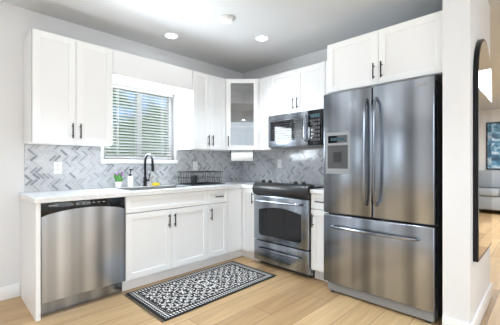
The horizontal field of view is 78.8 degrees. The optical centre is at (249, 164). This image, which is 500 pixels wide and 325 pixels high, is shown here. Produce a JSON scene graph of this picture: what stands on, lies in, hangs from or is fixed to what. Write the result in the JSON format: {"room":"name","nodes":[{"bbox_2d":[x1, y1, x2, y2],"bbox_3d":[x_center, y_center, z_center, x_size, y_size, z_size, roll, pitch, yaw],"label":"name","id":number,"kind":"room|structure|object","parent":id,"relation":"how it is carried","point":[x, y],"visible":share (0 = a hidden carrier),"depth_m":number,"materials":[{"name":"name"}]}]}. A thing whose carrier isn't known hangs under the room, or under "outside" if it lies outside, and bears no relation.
{"room":"kitchen","nodes":[
{"label":"kitchen","id":0,"kind":"room"},
{"bbox_2d":[0,2,242,286],"bbox_3d":[-2.071,-0.110,2.742,0.150,2.540,5.750,0,0,45],"label":"wall","id":1,"kind":"structure","parent":0,"point":[17,24],"depth_m":2.67,"materials":[{"name":"paint"}]},
{"bbox_2d":[0,283,19,300],"bbox_3d":[-3.015,1.103,1.664,0.014,0.115,2.829,0,0,44],"label":"baseboard","id":2,"kind":"structure","parent":1,"relation":"attached to","point":[10,291],"depth_m":2.62,"materials":[{"name":"white paint"}]},
{"bbox_2d":[54,162,61,173],"bbox_3d":[-1.814,0.035,2.875,0.007,0.114,0.070,0,0,45],"label":"electrical outlet","id":3,"kind":"object","parent":1,"relation":"attached to","point":[57,167],"visible":1,"depth_m":2.87,"materials":[{"name":"white plastic"}]},
{"bbox_2d":[24,29,115,146],"bbox_3d":[-1.657,-0.640,2.805,0.348,0.919,0.640,0,0,45],"label":"upper cabinet","id":4,"kind":"object","parent":1,"relation":"attached to","point":[68,90],"depth_m":2.65,"materials":[{"name":"paint"}]},
{"bbox_2d":[104,88,170,159],"bbox_3d":[-1.300,-0.465,3.548,0.060,0.826,0.836,0,0,45],"label":"window","id":5,"kind":"structure","parent":1,"relation":"in","point":[141,127],"depth_m":3.53,"materials":[{"name":"white plastic"}]},
{"bbox_2d":[104,84,172,158],"bbox_3d":[-1.255,-0.469,3.503,0.052,0.814,0.816,0,0,45],"label":"window blinds","id":6,"kind":"object","parent":5,"relation":"attached to","point":[139,90],"visible":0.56,"depth_m":3.50,"materials":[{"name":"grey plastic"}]},
{"bbox_2d":[101,159,177,163],"bbox_3d":[-1.242,-0.028,3.487,0.083,0.045,0.907,0,0,45],"label":"window sill","id":7,"kind":"structure","parent":1,"relation":"attached to","point":[114,161],"depth_m":3.38,"materials":[{"name":"white paint"}]},
{"bbox_2d":[116,50,191,96],"bbox_3d":[-1.114,-0.980,3.362,0.342,0.239,0.911,0,0,45],"label":"valance","id":8,"kind":"object","parent":1,"relation":"attached to","point":[135,71],"depth_m":3.25,"materials":[{"name":"paint"}]},
{"bbox_2d":[193,162,197,169],"bbox_3d":[-0.717,0.025,3.991,0.007,0.114,0.070,0,0,45],"label":"electrical outlet","id":9,"kind":"object","parent":1,"relation":"attached to","point":[195,165],"visible":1,"depth_m":3.99,"materials":[{"name":"white plastic"}]},
{"bbox_2d":[177,70,224,150],"bbox_3d":[-0.616,-0.640,3.865,0.348,0.919,0.500,0,0,45],"label":"upper cabinet","id":10,"kind":"object","parent":1,"relation":"attached to","point":[201,112],"depth_m":3.72,"materials":[{"name":"paint"}]},
{"bbox_2d":[115,188,202,215],"bbox_3d":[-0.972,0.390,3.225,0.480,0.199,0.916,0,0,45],"label":"drawer front","id":11,"kind":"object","parent":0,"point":[151,199],"depth_m":2.99,"materials":[{"name":"white wood"}]},
{"bbox_2d":[0,210,499,324],"bbox_3d":[1.722,1.210,3.641,7.200,0.100,12.350,0,0,45],"label":"floor","id":12,"kind":"structure","parent":0,"point":[284,297],"depth_m":2.43,"materials":[{"name":"brown wood"}]},
{"bbox_2d":[41,197,124,314],"bbox_3d":[-1.553,0.727,2.706,0.620,0.866,0.629,0,0,45],"label":"dishwasher","id":13,"kind":"object","parent":12,"relation":"on","point":[82,251],"visible":0.94,"depth_m":2.46,"materials":[{"name":"grey metal"}]},
{"bbox_2d":[122,204,214,291],"bbox_3d":[-0.990,0.820,3.284,0.628,0.681,0.979,0,0,45],"label":"base cabinet","id":14,"kind":"object","parent":12,"relation":"on","point":[172,229],"depth_m":3.02,"materials":[{"name":"paint"}]},
{"bbox_2d":[19,188,138,203],"bbox_3d":[-1.530,0.270,2.724,0.643,0.041,0.778,0,0,45],"label":"countertop","id":15,"kind":"structure","parent":14,"relation":"on","point":[64,193],"depth_m":2.59,"materials":[{"name":"white stone"}]},
{"bbox_2d":[114,172,122,187],"bbox_3d":[-1.386,0.164,3.206,0.090,0.171,0.095,0,0,45],"label":"plant pot","id":16,"kind":"object","parent":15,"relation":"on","point":[118,177],"visible":1,"depth_m":3.18,"materials":[{"name":"white ceramic"}]},
{"bbox_2d":[127,169,132,186],"bbox_3d":[-1.293,0.151,3.295,0.075,0.195,0.060,0,0,45],"label":"soap dispenser","id":17,"kind":"object","parent":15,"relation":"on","point":[129,180],"visible":1,"depth_m":3.28,"materials":[{"name":"white plastic"}]},
{"bbox_2d":[143,153,153,185],"bbox_3d":[-1.109,0.066,3.387,0.224,0.367,0.094,0,0,45],"label":"faucet","id":18,"kind":"object","parent":15,"relation":"on","point":[145,179],"visible":1,"depth_m":3.41,"materials":[{"name":"black metal"}]},
{"bbox_2d":[125,261,276,321],"bbox_3d":[-0.420,1.155,2.928,0.675,0.009,1.320,0,0,45],"label":"rug","id":19,"kind":"object","parent":12,"relation":"on","point":[171,299],"visible":1,"depth_m":2.79,"materials":[{"name":"black fabric"}]},
{"bbox_2d":[203,188,222,263],"bbox_3d":[-0.607,0.726,3.674,0.628,0.870,0.349,0,0,45],"label":"base cabinet","id":20,"kind":"object","parent":12,"relation":"on","point":[209,198],"depth_m":3.48,"materials":[{"name":"paint"}]},
{"bbox_2d":[223,188,246,260],"bbox_3d":[-0.396,0.726,3.845,0.689,0.870,0.309,0,0,45],"label":"base cabinet","id":21,"kind":"object","parent":12,"relation":"on","point":[234,199],"depth_m":3.67,"materials":[{"name":"paint"}]},
{"bbox_2d":[171,180,274,191],"bbox_3d":[-0.316,0.270,3.960,0.643,0.041,1.248,0,0,45],"label":"countertop","id":22,"kind":"structure","parent":21,"relation":"on","point":[228,183],"depth_m":3.62,"materials":[{"name":"white stone"}]},
{"bbox_2d":[175,171,224,185],"bbox_3d":[-0.613,0.170,3.762,0.340,0.159,0.500,0,0,45],"label":"dish rack","id":23,"kind":"object","parent":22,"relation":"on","point":[193,178],"visible":1,"depth_m":3.71,"materials":[{"name":"black metal"}]},
{"bbox_2d":[243,184,252,187],"bbox_3d":[0.202,0.270,3.875,0.213,0.041,0.643,0,0,45],"label":"countertop","id":24,"kind":"structure","parent":21,"relation":"on","point":[244,185],"depth_m":3.66,"materials":[{"name":"white stone"}]},
{"bbox_2d":[247,188,259,260],"bbox_3d":[0.196,0.726,3.892,0.248,0.870,0.628,0,0,45],"label":"base cabinet","id":25,"kind":"object","parent":12,"relation":"on","point":[250,195],"depth_m":3.65,"materials":[{"name":"paint"}]},
{"bbox_2d":[252,180,323,276],"bbox_3d":[0.513,0.670,3.495,0.754,0.980,0.713,0,0,45],"label":"range","id":26,"kind":"object","parent":12,"relation":"on","point":[282,224],"visible":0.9,"depth_m":3.24,"materials":[{"name":"silver metal"}]},
{"bbox_2d":[310,188,328,281],"bbox_3d":[0.910,0.726,3.190,0.230,0.870,0.628,0,0,45],"label":"base cabinet","id":27,"kind":"object","parent":12,"relation":"on","point":[317,198],"depth_m":3.00,"materials":[{"name":"paint"}]},
{"bbox_2d":[324,75,442,323],"bbox_3d":[1.225,0.265,2.701,0.890,1.790,0.864,0,0,45],"label":"fridge","id":28,"kind":"object","parent":12,"relation":"on","point":[383,193],"visible":1,"depth_m":2.37,"materials":[{"name":"grey metal"}]},
{"bbox_2d":[492,171,499,210],"bbox_3d":[6.226,0.660,6.940,2.600,1.000,0.930,0,0,45],"label":"sofa","id":29,"kind":"object","parent":12,"relation":"on","point":[495,190],"visible":0.04,"depth_m":6.99,"materials":[{"name":"fabric"}]},
{"bbox_2d":[0,0,499,109],"bbox_3d":[1.669,-1.430,3.588,7.500,0.100,12.500,0,0,45],"label":"ceiling","id":30,"kind":"structure","parent":0,"point":[291,29],"depth_m":2.97,"materials":[{"name":"paint"}]},
{"bbox_2d":[164,33,177,38],"bbox_3d":[-0.845,-1.376,3.269,0.150,0.004,0.150,0,0,45],"label":"recessed light","id":31,"kind":"object","parent":30,"relation":"in","point":[171,35],"visible":1,"depth_m":3.26,"materials":[{"name":"white plastic"}]},
{"bbox_2d":[220,15,233,23],"bbox_3d":[-0.220,-1.362,2.878,0.136,0.032,0.136,0,0,45],"label":"smoke detector","id":32,"kind":"object","parent":30,"relation":"attached to","point":[226,19],"visible":0.98,"depth_m":2.84,"materials":[{"name":"white plastic"}]},
{"bbox_2d":[255,35,268,40],"bbox_3d":[0.130,-1.376,3.334,0.150,0.004,0.150,0,0,45],"label":"recessed light","id":33,"kind":"object","parent":30,"relation":"in","point":[261,38],"visible":1,"depth_m":3.33,"materials":[{"name":"white plastic"}]},
{"bbox_2d":[243,48,326,181],"bbox_3d":[0.979,-0.110,3.670,2.900,2.540,0.150,0,0,45],"label":"wall","id":34,"kind":"structure","parent":0,"point":[316,57],"depth_m":3.99,"materials":[{"name":"paint"}]},
{"bbox_2d":[217,79,266,151],"bbox_3d":[-0.105,-0.640,4.169,0.650,0.920,0.655,0,0,45],"label":"upper cabinet","id":35,"kind":"object","parent":34,"relation":"attached to","point":[241,115],"visible":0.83,"depth_m":3.94,"materials":[{"name":"paint"}]},
{"bbox_2d":[230,150,254,160],"bbox_3d":[-0.102,-0.110,3.982,0.332,0.140,0.124,0,0,-1],"label":"paper towel holder","id":36,"kind":"object","parent":35,"relation":"attached to","point":[242,156],"visible":1,"depth_m":3.93,"materials":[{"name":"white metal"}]},
{"bbox_2d":[278,159,281,167],"bbox_3d":[0.399,-0.005,4.114,0.070,0.114,0.007,0,0,45],"label":"electrical outlet","id":37,"kind":"object","parent":34,"relation":"attached to","point":[279,163],"visible":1,"depth_m":4.11,"materials":[{"name":"white plastic"}]},
{"bbox_2d":[259,61,327,150],"bbox_3d":[0.651,-0.640,3.616,1.198,0.921,0.384,0,0,45],"label":"upper cabinet","id":38,"kind":"object","parent":34,"relation":"attached to","point":[302,89],"visible":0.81,"depth_m":3.58,"materials":[{"name":"paint"}]},
{"bbox_2d":[268,109,323,148],"bbox_3d":[0.617,-0.393,3.601,0.752,0.390,0.452,0,0,45],"label":"over-the-range microwave","id":39,"kind":"object","parent":38,"relation":"attached to","point":[303,129],"visible":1,"depth_m":3.44,"materials":[{"name":"grey metal"}]},
{"bbox_2d":[327,10,442,93],"bbox_3d":[1.287,-0.876,2.731,0.941,0.449,0.754,0,0,45],"label":"upper cabinet","id":40,"kind":"object","parent":34,"relation":"attached to","point":[409,49],"visible":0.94,"depth_m":2.43,"materials":[{"name":"paint"}]},
{"bbox_2d":[443,0,489,323],"bbox_3d":[1.717,-0.110,2.384,0.155,2.540,0.950,0,0,45],"label":"wall","id":41,"kind":"structure","parent":0,"point":[466,278],"depth_m":2.05,"materials":[{"name":"paint"}]},
{"bbox_2d":[467,283,491,324],"bbox_3d":[1.764,1.103,2.314,0.017,0.115,0.944,0,0,44],"label":"baseboard","id":42,"kind":"structure","parent":41,"relation":"attached to","point":[481,310],"depth_m":2.28,"materials":[{"name":"white paint"}]},
{"bbox_2d":[473,39,491,261],"bbox_3d":[1.756,-0.133,2.289,0.030,1.585,0.670,0,0,45],"label":"arched mirror","id":43,"kind":"object","parent":41,"relation":"attached to","point":[482,162],"visible":1,"depth_m":2.16,"materials":[{"name":"black metal"}]},
{"bbox_2d":[492,109,499,170],"bbox_3d":[5.933,-0.110,8.055,7.320,2.540,0.150,0,0,44],"label":"wall","id":44,"kind":"structure","parent":0,"point":[495,115],"depth_m":7.67,"materials":[{"name":"paint"}]},
{"bbox_2d":[492,122,499,169],"bbox_3d":[6.520,-0.460,7.347,1.950,1.200,0.033,0,0,45],"label":"picture frame","id":45,"kind":"object","parent":44,"relation":"attached to","point":[495,145],"depth_m":7.65,"materials":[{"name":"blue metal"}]},
{"label":"outside","id":46,"kind":"structure","parent":0,"visible":0},
{"bbox_2d":[106,90,165,155],"bbox_3d":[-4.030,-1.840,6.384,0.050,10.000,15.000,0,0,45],"label":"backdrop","id":47,"kind":"structure","parent":46,"point":[142,121],"depth_m":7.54,"materials":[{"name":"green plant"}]}
]}

